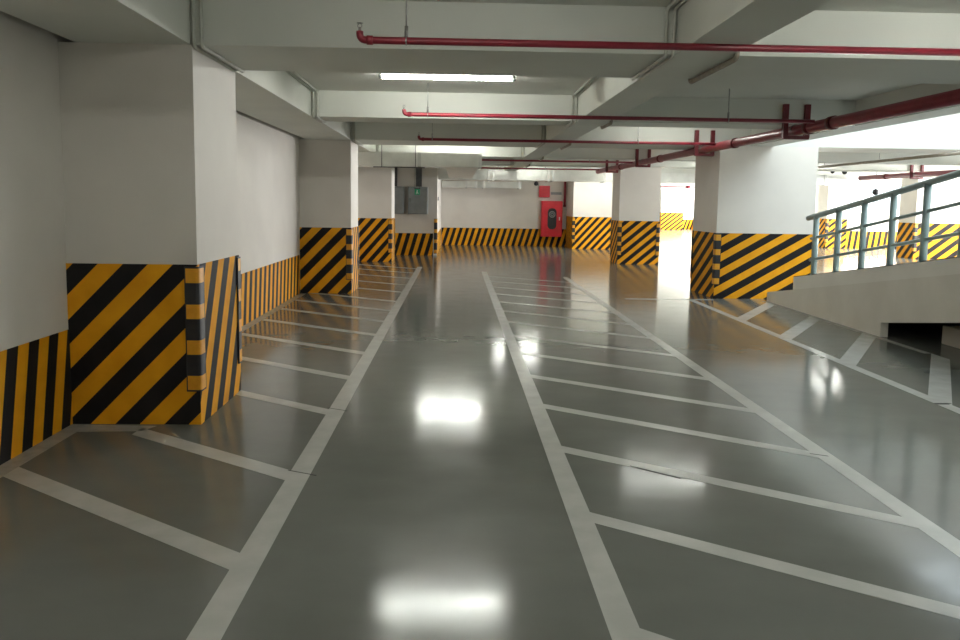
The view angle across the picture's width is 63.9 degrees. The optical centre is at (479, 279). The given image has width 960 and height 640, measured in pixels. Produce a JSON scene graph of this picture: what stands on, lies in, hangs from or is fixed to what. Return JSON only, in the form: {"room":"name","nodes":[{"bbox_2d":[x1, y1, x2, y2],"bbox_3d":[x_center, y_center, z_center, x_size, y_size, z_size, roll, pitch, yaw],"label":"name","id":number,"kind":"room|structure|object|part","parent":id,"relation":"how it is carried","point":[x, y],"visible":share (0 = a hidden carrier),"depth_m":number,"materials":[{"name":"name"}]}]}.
{"room":"parking garage","nodes":[
{"label":"parking garage","id":0,"kind":"room"},
{"bbox_2d":[0,11,303,464],"bbox_3d":[-3.194,-0.908,9.868,0.206,3.060,28.400,1,6,-2],"label":"wall","id":1,"kind":"structure","parent":0,"point":[36,390],"depth_m":5.22,"materials":[{"name":"white paint"}]},
{"bbox_2d":[395,168,440,254],"bbox_3d":[-2.618,-2.630,27.245,2.395,3.060,6.525,1,6,-2],"label":"wall","id":2,"kind":"structure","parent":0,"point":[415,234],"depth_m":24.10,"materials":[{"name":"white paint"}]},
{"bbox_2d":[395,168,396,185],"bbox_3d":[-2.635,-3.199,23.872,0.140,0.580,0.119,1,6,-2],"label":"cable riser","id":3,"kind":"object","parent":2,"relation":"attached to","point":[395,168],"visible":0.29,"depth_m":23.82,"materials":[{"name":"grey metal"}]},
{"bbox_2d":[395,186,403,213],"bbox_3d":[-2.543,-2.474,23.877,0.380,0.840,0.259,1,6,-2],"label":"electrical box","id":4,"kind":"object","parent":2,"relation":"attached to","point":[399,191],"visible":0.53,"depth_m":23.76,"materials":[{"name":"grey metal"}]},
{"bbox_2d":[408,187,427,213],"bbox_3d":[-1.924,-2.467,23.896,0.620,0.840,0.259,1,6,-2],"label":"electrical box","id":5,"kind":"object","parent":2,"relation":"attached to","point":[417,204],"visible":1,"depth_m":23.79,"materials":[{"name":"grey metal"}]},
{"bbox_2d":[416,168,421,186],"bbox_3d":[-1.895,-3.191,23.895,0.180,0.580,0.119,1,6,-2],"label":"cable riser","id":6,"kind":"object","parent":2,"relation":"attached to","point":[418,170],"visible":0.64,"depth_m":23.83,"materials":[{"name":"grey metal"}]},
{"bbox_2d":[0,229,959,639],"bbox_3d":[7.798,-0.748,26.299,23.200,0.202,60.400,1,6,-2],"label":"floor","id":7,"kind":"structure","parent":0,"point":[463,442],"depth_m":4.64,"materials":[{"name":"paint"}]},
{"bbox_2d":[58,42,241,424],"bbox_3d":[-2.511,-0.351,6.048,0.955,2.729,1.092,1,6,-2],"label":"concrete column","id":8,"kind":"structure","parent":7,"relation":"on","point":[148,131],"depth_m":5.55,"materials":[{"name":"white paint"}]},
{"bbox_2d":[299,139,358,293],"bbox_3d":[-2.766,-1.170,14.228,0.935,2.729,1.042,1,6,-2],"label":"concrete column","id":9,"kind":"structure","parent":7,"relation":"on","point":[328,169],"depth_m":13.74,"materials":[{"name":"white paint"}]},
{"bbox_2d":[358,167,394,261],"bbox_3d":[-2.944,-1.918,21.714,1.025,2.729,1.092,1,6,-2],"label":"concrete column","id":10,"kind":"structure","parent":7,"relation":"on","point":[376,185],"depth_m":21.21,"materials":[{"name":"white paint"}]},
{"bbox_2d":[565,182,612,248],"bbox_3d":[4.247,-2.598,29.590,1.647,2.729,1.767,1,6,-2],"label":"concrete column","id":11,"kind":"structure","parent":7,"relation":"on","point":[589,204],"depth_m":28.76,"materials":[{"name":"white paint"}]},
{"bbox_2d":[610,167,661,264],"bbox_3d":[4.462,-1.853,22.143,1.192,2.729,1.092,1,6,-2],"label":"concrete column","id":12,"kind":"structure","parent":7,"relation":"on","point":[636,191],"depth_m":21.64,"materials":[{"name":"white paint"}]},
{"bbox_2d":[660,190,683,229],"bbox_3d":[13.273,-4.869,53.700,1.562,2.729,1.012,1,6,-2],"label":"concrete column","id":13,"kind":"structure","parent":7,"relation":"on","point":[671,201],"depth_m":53.20,"materials":[{"name":"white paint"}]},
{"bbox_2d":[690,146,818,298],"bbox_3d":[5.111,-1.085,14.522,1.813,2.729,1.442,1,6,-2],"label":"concrete column","id":14,"kind":"structure","parent":7,"relation":"on","point":[750,238],"depth_m":13.84,"materials":[{"name":"white paint"}]},
{"bbox_2d":[817,186,848,248],"bbox_3d":[14.756,-2.715,32.285,0.877,2.729,0.927,1,6,-2],"label":"concrete column","id":15,"kind":"structure","parent":7,"relation":"on","point":[829,197],"depth_m":31.88,"materials":[{"name":"white paint"}]},
{"bbox_2d":[767,257,959,336],"bbox_3d":[7.206,-0.098,7.716,3.880,2.170,12.200,1,6,-2],"label":"ramp","id":16,"kind":"object","parent":7,"relation":"on","point":[866,300],"visible":1,"depth_m":9.98,"materials":[{"name":"concrete"}]},
{"bbox_2d":[806,170,959,274],"bbox_3d":[5.335,-0.837,7.053,0.098,2.503,10.153,1,6,-2],"label":"ramp railing","id":17,"kind":"object","parent":16,"relation":"on","point":[927,184],"visible":0.88,"depth_m":9.81,"materials":[{"name":"metal"}]},
{"bbox_3d":[5.175,-0.529,11.895,0.086,0.913,0.086,1,6,-2],"label":"post","id":18,"kind":"part","parent":17,"relation":"part of","materials":[{"name":"metal"}]},
{"bbox_3d":[5.197,-0.565,11.196,0.086,0.918,0.086,1,6,-2],"label":"post","id":19,"kind":"part","parent":17,"relation":"part of","materials":[{"name":"metal"}]},
{"bbox_3d":[5.219,-0.601,10.496,0.086,0.923,0.086,1,6,-2],"label":"post","id":20,"kind":"part","parent":17,"relation":"part of","materials":[{"name":"metal"}]},
{"bbox_3d":[5.335,-1.255,7.011,0.082,1.663,10.153,1,6,-2],"label":"rail","id":21,"kind":"part","parent":17,"relation":"part of","materials":[{"name":"metal"}]},
{"bbox_3d":[5.327,-0.593,7.007,0.046,1.606,10.007,1,6,-2],"label":"rail","id":22,"kind":"part","parent":17,"relation":"part of","materials":[{"name":"metal"}]},
{"bbox_3d":[5.332,-0.926,6.974,0.046,1.605,10.007,1,6,-2],"label":"rail","id":23,"kind":"part","parent":17,"relation":"part of","materials":[{"name":"metal"}]},
{"bbox_3d":[5.242,-0.638,9.796,0.086,0.928,0.086,1,6,-2],"label":"post","id":24,"kind":"part","parent":17,"relation":"part of","materials":[{"name":"metal"}]},
{"bbox_3d":[5.264,-0.674,9.097,0.086,0.933,0.086,1,6,-2],"label":"post","id":25,"kind":"part","parent":17,"relation":"part of","materials":[{"name":"metal"}]},
{"bbox_3d":[5.286,-0.710,8.397,0.086,0.938,0.086,1,6,-2],"label":"post","id":26,"kind":"part","parent":17,"relation":"part of","materials":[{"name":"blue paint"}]},
{"bbox_2d":[896,177,959,258],"bbox_3d":[15.360,-2.108,26.281,1.627,2.729,1.027,1,6,-2],"label":"concrete column","id":27,"kind":"structure","parent":7,"relation":"on","point":[945,221],"depth_m":25.84,"materials":[{"name":"white paint"}]},
{"bbox_2d":[942,325,959,348],"bbox_3d":[6.166,0.700,9.353,0.880,0.230,0.400,1,6,-2],"label":"concrete block","id":28,"kind":"object","parent":7,"relation":"on","point":[950,335],"visible":1,"depth_m":9.37,"materials":[{"name":"beige concrete"}]},
{"bbox_2d":[0,0,959,189],"bbox_3d":[7.843,-3.852,25.990,23.200,0.580,60.400,1,6,-2],"label":"ceiling","id":29,"kind":"structure","parent":0,"point":[317,40],"depth_m":6.09,"materials":[{"name":"paint"}]},
{"bbox_2d":[190,0,379,151],"bbox_3d":[-2.194,-2.533,12.702,0.081,0.356,21.300,1,6,-2],"label":"cable conduit","id":30,"kind":"object","parent":29,"relation":"attached to","point":[203,47],"visible":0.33,"depth_m":5.87,"materials":[{"name":"plastic"}]},
{"bbox_2d":[414,181,419,194],"bbox_3d":[-1.883,-3.156,23.147,0.180,1.179,0.036,1,6,-2],"label":"exit sign","id":31,"kind":"object","parent":29,"relation":"hanging from","point":[417,190],"visible":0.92,"depth_m":23.18,"materials":[{"name":"green plastic"}]},
{"bbox_2d":[358,145,481,178],"bbox_3d":[-1.437,-3.134,20.451,2.725,0.674,8.010,1,6,-2],"label":"ventilation duct","id":32,"kind":"object","parent":29,"relation":"hanging from","point":[457,165],"visible":0.84,"depth_m":16.55,"materials":[{"name":"grey metal"}]},
{"bbox_2d":[379,73,515,81],"bbox_3d":[-0.354,-2.213,8.364,1.486,0.081,0.060,1,6,-2],"label":"fluorescent light","id":33,"kind":"object","parent":29,"relation":"attached to","point":[381,75],"visible":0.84,"depth_m":8.35,"materials":[{"name":"white plastic"}]},
{"bbox_2d":[481,166,598,170],"bbox_3d":[1.811,-3.452,22.733,3.650,0.402,0.065,1,6,-2],"label":"pipe","id":34,"kind":"object","parent":29,"relation":"hanging from","point":[498,167],"visible":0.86,"depth_m":22.73,"materials":[{"name":"red metal"}]},
{"bbox_2d":[482,159,633,162],"bbox_3d":[1.879,-3.040,18.604,3.760,0.402,0.065,1,6,-2],"label":"pipe","id":35,"kind":"object","parent":29,"relation":"hanging from","point":[589,161],"visible":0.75,"depth_m":18.60,"materials":[{"name":"red metal"}]},
{"bbox_2d":[418,123,715,145],"bbox_3d":[1.452,-2.465,12.767,4.963,0.402,0.065,1,6,-2],"label":"pipe","id":36,"kind":"object","parent":29,"relation":"hanging from","point":[637,142],"visible":0.96,"depth_m":12.77,"materials":[{"name":"red metal"}]},
{"bbox_2d":[508,0,686,166],"bbox_3d":[1.135,-2.495,12.805,0.081,0.356,21.300,1,6,-2],"label":"cable conduit","id":37,"kind":"object","parent":29,"relation":"attached to","point":[673,2],"visible":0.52,"depth_m":5.90,"materials":[{"name":"plastic"}]},
{"bbox_2d":[402,83,814,123],"bbox_3d":[1.558,-2.108,9.206,4.963,0.402,0.065,1,6,-2],"label":"pipe","id":38,"kind":"object","parent":29,"relation":"hanging from","point":[409,114],"visible":1,"depth_m":9.20,"materials":[{"name":"red metal"}]},
{"bbox_2d":[605,160,618,172],"bbox_3d":[3.649,-3.186,21.275,0.350,0.450,0.061,1,6,-2],"label":"bracket","id":39,"kind":"object","parent":29,"relation":"attached to","point":[606,166],"visible":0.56,"depth_m":21.26,"materials":[{"name":"red metal"}]},
{"bbox_2d":[525,52,739,167],"bbox_3d":[1.617,-2.480,12.821,0.044,0.374,21.300,1,6,-2],"label":"cable conduit","id":40,"kind":"object","parent":29,"relation":"attached to","point":[736,55],"visible":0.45,"depth_m":6.07,"materials":[{"name":"metal"}]},
{"bbox_2d":[635,149,650,166],"bbox_3d":[3.791,-2.848,17.895,0.350,0.450,0.061,1,6,-2],"label":"bracket","id":41,"kind":"object","parent":29,"relation":"attached to","point":[637,150],"visible":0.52,"depth_m":17.87,"materials":[{"name":"red metal"}]},
{"bbox_2d":[356,0,959,55],"bbox_3d":[2.107,-1.687,5.052,5.813,0.402,0.065,1,6,-2],"label":"pipe","id":42,"kind":"object","parent":29,"relation":"hanging from","point":[369,39],"visible":1,"depth_m":5.02,"materials":[{"name":"red metal"}]},
{"bbox_2d":[438,170,888,186],"bbox_3d":[5.965,-3.311,25.033,14.600,0.336,0.636,1,6,-2],"label":"ventilation duct","id":43,"kind":"object","parent":29,"relation":"hanging from","point":[494,175],"visible":0.64,"depth_m":24.66,"materials":[{"name":"white metal"}]},
{"bbox_2d":[661,185,694,188],"bbox_3d":[8.602,-4.910,38.978,6.900,0.524,0.170,1,6,-2],"label":"pipe","id":44,"kind":"object","parent":29,"relation":"hanging from","point":[686,186],"visible":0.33,"depth_m":39.02,"materials":[{"name":"metal"}]},
{"bbox_2d":[694,130,714,155],"bbox_3d":[3.971,-2.419,13.619,0.350,0.450,0.061,1,6,-2],"label":"bracket","id":45,"kind":"object","parent":29,"relation":"attached to","point":[696,137],"visible":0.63,"depth_m":13.60,"materials":[{"name":"red metal"}]},
{"bbox_2d":[595,89,959,173],"bbox_3d":[4.134,-1.920,9.735,0.162,0.162,27.302,1,6,-2],"label":"pipe","id":46,"kind":"object","parent":29,"relation":"hanging from","point":[948,98],"visible":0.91,"depth_m":9.00,"materials":[{"name":"red metal"}]},
{"bbox_2d":[781,104,810,139],"bbox_3d":[4.122,-2.061,10.040,0.350,0.450,0.061,1,6,-2],"label":"bracket","id":47,"kind":"object","parent":29,"relation":"attached to","point":[807,108],"visible":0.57,"depth_m":10.02,"materials":[{"name":"red metal"}]},
{"bbox_2d":[872,172,878,194],"bbox_3d":[12.396,-3.143,24.086,0.200,0.979,0.200,1,6,-2],"label":"dome camera","id":48,"kind":"object","parent":29,"relation":"hanging from","point":[875,191],"visible":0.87,"depth_m":24.07,"materials":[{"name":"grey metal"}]},
{"bbox_2d":[818,152,959,167],"bbox_3d":[8.285,-2.677,16.117,0.056,0.447,9.100,1,6,-2],"label":"pipe","id":49,"kind":"object","parent":29,"relation":"hanging from","point":[951,153],"visible":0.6,"depth_m":15.43,"materials":[{"name":"metal"}]},
{"bbox_2d":[909,165,923,178],"bbox_3d":[12.224,-3.072,21.543,0.364,0.485,0.061,1,6,-2],"label":"bracket","id":50,"kind":"object","parent":29,"relation":"attached to","point":[911,166],"visible":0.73,"depth_m":21.53,"materials":[{"name":"metal"}]},
{"bbox_2d":[858,169,959,180],"bbox_3d":[12.273,-2.774,19.846,0.180,0.180,9.500,1,6,-2],"label":"pipe","id":51,"kind":"object","parent":50,"relation":"attached to","point":[942,172],"visible":0.87,"depth_m":22.06,"materials":[{"name":"red metal"}]},
{"bbox_2d":[441,180,566,245],"bbox_3d":[1.879,-2.890,30.505,6.820,3.060,0.256,1,6,-2],"label":"wall","id":52,"kind":"structure","parent":0,"point":[469,216],"depth_m":30.38,"materials":[{"name":"white paint"}]},
{"bbox_2d":[442,181,521,188],"bbox_3d":[0.065,-3.635,29.399,3.030,0.266,0.636,1,6,-2],"label":"ventilation duct","id":53,"kind":"object","parent":52,"relation":"attached to","point":[451,184],"visible":1,"depth_m":29.10,"materials":[{"name":"white metal"}]},
{"bbox_2d":[539,186,549,196],"bbox_3d":[2.533,-3.475,30.273,0.420,0.450,0.120,1,6,-2],"label":"alarm box","id":54,"kind":"object","parent":52,"relation":"attached to","point":[544,191],"visible":1,"depth_m":30.21,"materials":[{"name":"red metal"}]},
{"bbox_2d":[540,201,562,236],"bbox_3d":[2.815,-2.403,30.297,0.830,1.400,0.302,1,6,-2],"label":"cabinet","id":55,"kind":"object","parent":52,"relation":"attached to","point":[551,211],"visible":1,"depth_m":30.19,"materials":[{"name":"red metal"}]},
{"bbox_2d":[551,192,561,194],"bbox_3d":[3.010,-3.411,30.349,0.420,0.100,0.020,1,6,-2],"label":"wall plaque","id":56,"kind":"object","parent":52,"relation":"attached to","point":[552,193],"visible":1,"depth_m":30.34,"materials":[{"name":"grey plastic"}]},
{"bbox_2d":[563,182,565,206],"bbox_3d":[3.345,-3.619,30.273,0.120,1.500,0.120,1,6,-2],"label":"riser pipe","id":57,"kind":"object","parent":52,"relation":"attached to","point":[564,205],"visible":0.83,"depth_m":30.26,"materials":[{"name":"red metal"}]},
{"bbox_2d":[681,190,693,228],"bbox_3d":[11.554,-5.211,55.220,14.000,3.060,0.206,1,6,-2],"label":"wall","id":58,"kind":"structure","parent":0,"point":[688,210],"depth_m":55.24,"materials":[{"name":"white paint"}]},
{"bbox_2d":[815,186,870,212],"bbox_3d":[15.824,-4.006,43.733,0.250,3.060,23.150,1,6,-2],"label":"wall","id":59,"kind":"structure","parent":0,"point":[865,191],"depth_m":32.31,"materials":[{"name":"white paint"}]},
{"bbox_2d":[846,182,900,248],"bbox_3d":[17.136,-2.831,32.123,4.220,3.060,0.256,1,6,-2],"label":"wall","id":60,"kind":"structure","parent":0,"point":[877,235],"depth_m":32.05,"materials":[{"name":"white paint"}]},
{"bbox_2d":[946,113,959,116],"bbox_3d":[7.386,-2.842,4.838,4.300,1.590,18.150,1,6,-2],"label":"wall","id":61,"kind":"structure","parent":0,"point":[957,114],"depth_m":13.73,"materials":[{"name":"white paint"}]}
]}

